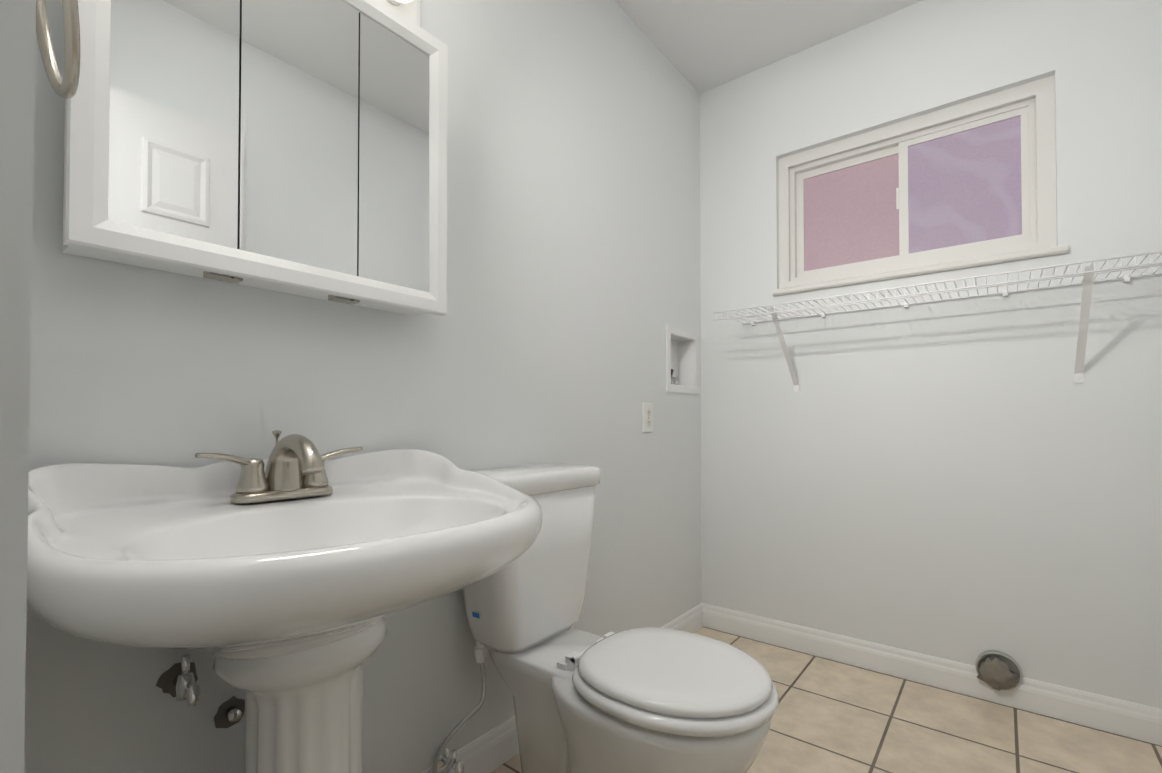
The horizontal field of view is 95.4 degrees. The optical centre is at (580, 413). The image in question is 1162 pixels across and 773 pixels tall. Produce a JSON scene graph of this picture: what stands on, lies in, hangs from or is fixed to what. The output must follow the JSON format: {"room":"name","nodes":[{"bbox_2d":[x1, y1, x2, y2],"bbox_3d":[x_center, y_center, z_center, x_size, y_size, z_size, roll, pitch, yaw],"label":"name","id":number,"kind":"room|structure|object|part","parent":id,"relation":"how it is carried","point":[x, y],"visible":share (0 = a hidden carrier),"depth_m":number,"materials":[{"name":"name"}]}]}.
{"room":"bathroom","nodes":[
{"label":"bathroom","id":0,"kind":"room"},
{"bbox_2d":[0,0,35,772],"bbox_3d":[-0.271,0.207,0.180,1.500,3.440,0.120,-1,-1,39],"label":"wall","id":1,"kind":"structure","parent":0,"point":[17,54],"depth_m":0.26,"materials":[{"name":"paint"}]},
{"bbox_2d":[36,0,79,98],"bbox_3d":[-0.609,-0.486,0.586,0.169,0.238,0.074,-1,-1,39],"label":"towel ring","id":2,"kind":"object","parent":1,"relation":"attached to","point":[66,87],"visible":0.94,"depth_m":0.60,"materials":[{"name":"silver metal"}]},
{"bbox_2d":[24,0,701,772],"bbox_3d":[-0.182,-0.272,1.599,0.121,2.440,2.440,-1,-1,39],"label":"wall","id":3,"kind":"structure","parent":0,"point":[574,278],"depth_m":1.35,"materials":[{"name":"paint"}]},
{"bbox_2d":[62,0,447,315],"bbox_3d":[-0.530,-0.519,0.968,0.123,0.604,0.607,-1,-1,39],"label":"upper cabinet","id":4,"kind":"object","parent":3,"relation":"attached to","point":[296,147],"visible":0.96,"depth_m":0.89,"materials":[{"name":"white"}]},
{"bbox_2d":[381,0,420,26],"bbox_3d":[-0.533,-0.926,0.977,0.116,0.160,0.607,-1,-1,39],"label":"sconce","id":5,"kind":"object","parent":3,"relation":"attached to","point":[410,10],"visible":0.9,"depth_m":1.20,"materials":[{"name":"white"}]},
{"bbox_2d":[421,603,702,772],"bbox_3d":[-0.131,0.898,1.541,0.013,0.100,2.200,-1,-1,39],"label":"baseboard","id":6,"kind":"structure","parent":3,"relation":"attached to","point":[492,749],"depth_m":1.42,"materials":[{"name":"white wood"}]},
{"bbox_2d":[642,403,652,432],"bbox_3d":[0.260,0.015,2.048,0.008,0.115,0.070,-1,-1,39],"label":"electrical outlet","id":7,"kind":"object","parent":3,"relation":"attached to","point":[647,417],"visible":1,"depth_m":2.04,"materials":[{"name":"white plastic"}]},
{"bbox_2d":[666,324,698,393],"bbox_3d":[0.408,-0.227,2.309,0.090,0.277,0.290,-1,-1,39],"label":"washer outlet box","id":8,"kind":"object","parent":3,"relation":"in","point":[682,360],"visible":0.85,"depth_m":2.38,"materials":[{"name":"white plastic"}]},
{"bbox_2d":[614,0,921,92],"bbox_3d":[0.171,-1.534,0.762,1.740,0.060,3.340,-1,-1,39],"label":"ceiling","id":9,"kind":"structure","parent":0,"point":[702,46],"depth_m":2.03,"materials":[{"name":"paint"}]},
{"bbox_2d":[490,627,1161,772],"bbox_3d":[0.171,0.966,0.725,1.740,0.060,3.340,-1,-1,39],"label":"floor","id":10,"kind":"structure","parent":0,"point":[830,716],"depth_m":1.57,"materials":[{"name":"tile"}]},
{"bbox_2d":[27,430,542,772],"bbox_3d":[-0.373,0.482,0.807,0.548,0.910,0.686,-1,-1,39],"label":"sink","id":11,"kind":"object","parent":10,"relation":"on","point":[286,577],"visible":1,"depth_m":0.76,"materials":[{"name":"white ceramic"}]},
{"bbox_2d":[195,430,362,502],"bbox_3d":[-0.490,0.088,0.906,0.165,0.118,0.270,-1,-1,39],"label":"faucet","id":12,"kind":"object","parent":11,"relation":"on","point":[295,472],"depth_m":0.90,"materials":[{"name":"silver metal"}]},
{"bbox_2d":[27,449,542,659],"bbox_3d":[-0.373,0.216,0.811,0.550,0.297,0.690,-1,-1,39],"label":"basin","id":13,"kind":"object","parent":11,"relation":"in","point":[292,554],"depth_m":0.71,"materials":[{"name":"white ceramic"}]},
{"bbox_2d":[432,463,778,772],"bbox_3d":[0.046,0.541,1.178,0.739,0.803,0.472,-1,-1,39],"label":"toilet","id":14,"kind":"object","parent":10,"relation":"on","point":[651,700],"visible":0.98,"depth_m":1.18,"materials":[{"name":"white ceramic"}]},
{"bbox_3d":[-0.134,0.382,1.372,0.204,0.378,0.376,-1,-1,39],"label":"tank","id":15,"kind":"part","parent":14,"relation":"part of","materials":[{"name":"white ceramic"}]},
{"bbox_3d":[-0.134,0.168,1.375,0.220,0.051,0.396,-1,-1,39],"label":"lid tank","id":16,"kind":"part","parent":14,"relation":"part of","materials":[{"name":"white ceramic"}]},
{"bbox_3d":[0.163,0.756,1.130,0.478,0.372,0.364,-1,-1,39],"label":"bowl","id":17,"kind":"part","parent":14,"relation":"part of","materials":[{"name":"white ceramic"}]},
{"bbox_3d":[0.197,0.528,1.107,0.392,0.024,0.350,-1,-1,39],"label":"lid","id":18,"kind":"part","parent":14,"relation":"part of","materials":[{"name":"white plastic"}]},
{"bbox_3d":[0.197,0.555,1.107,0.414,0.026,0.372,-1,-1,39],"label":"seat","id":19,"kind":"part","parent":14,"relation":"part of","materials":[{"name":"white plastic"}]},
{"bbox_2d":[700,0,1161,708],"bbox_3d":[1.174,-0.265,2.003,1.500,2.440,0.120,-1,-1,39],"label":"wall","id":20,"kind":"structure","parent":0,"point":[964,480],"depth_m":1.83,"materials":[{"name":"paint"}]},
{"bbox_2d":[779,75,1056,288],"bbox_3d":[1.205,-0.803,1.998,0.874,0.565,0.078,-1,-1,39],"label":"window","id":21,"kind":"structure","parent":20,"relation":"in","point":[964,187],"depth_m":1.94,"materials":[{"name":"white paint"}]},
{"bbox_3d":[1.083,-0.796,2.121,0.362,0.395,0.004,-1,-1,39],"label":"glass","id":22,"kind":"part","parent":21,"relation":"part of","materials":[{"name":"pink glass"}]},
{"bbox_3d":[1.208,-0.798,2.006,0.752,0.447,0.046,-1,-1,39],"label":"window sash","id":23,"kind":"part","parent":21,"relation":"part of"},
{"bbox_3d":[1.354,-0.800,1.878,0.328,0.407,0.004,-1,-1,39],"label":"glass","id":24,"kind":"part","parent":21,"relation":"part of","materials":[{"name":"purple glass"}]},
{"bbox_2d":[772,244,1067,295],"bbox_3d":[1.170,-0.510,1.941,0.908,0.024,0.056,-1,-1,39],"label":"window sill","id":25,"kind":"structure","parent":20,"relation":"attached to","point":[1027,254],"depth_m":1.86,"materials":[{"name":"white paint"}]},
{"bbox_2d":[702,603,1161,745],"bbox_3d":[1.132,0.904,1.933,1.500,0.100,0.013,-1,-1,39],"label":"baseboard","id":26,"kind":"structure","parent":20,"relation":"attached to","point":[1137,721],"depth_m":1.82,"materials":[{"name":"white wood"}]},
{"bbox_2d":[714,251,1161,391],"bbox_3d":[1.116,-0.250,1.778,1.290,0.313,0.302,-1,-1,39],"label":"wire shelf","id":27,"kind":"object","parent":20,"relation":"attached to","point":[1087,281],"visible":1,"depth_m":1.62,"materials":[{"name":"white metal"}]},
{"bbox_2d":[975,650,1021,690],"bbox_3d":[1.359,0.843,1.722,0.120,0.120,0.061,-1,-1,39],"label":"air vent","id":28,"kind":"object","parent":20,"relation":"in","point":[998,670],"visible":1,"depth_m":1.71,"materials":[{"name":"silver metal"}]}
]}

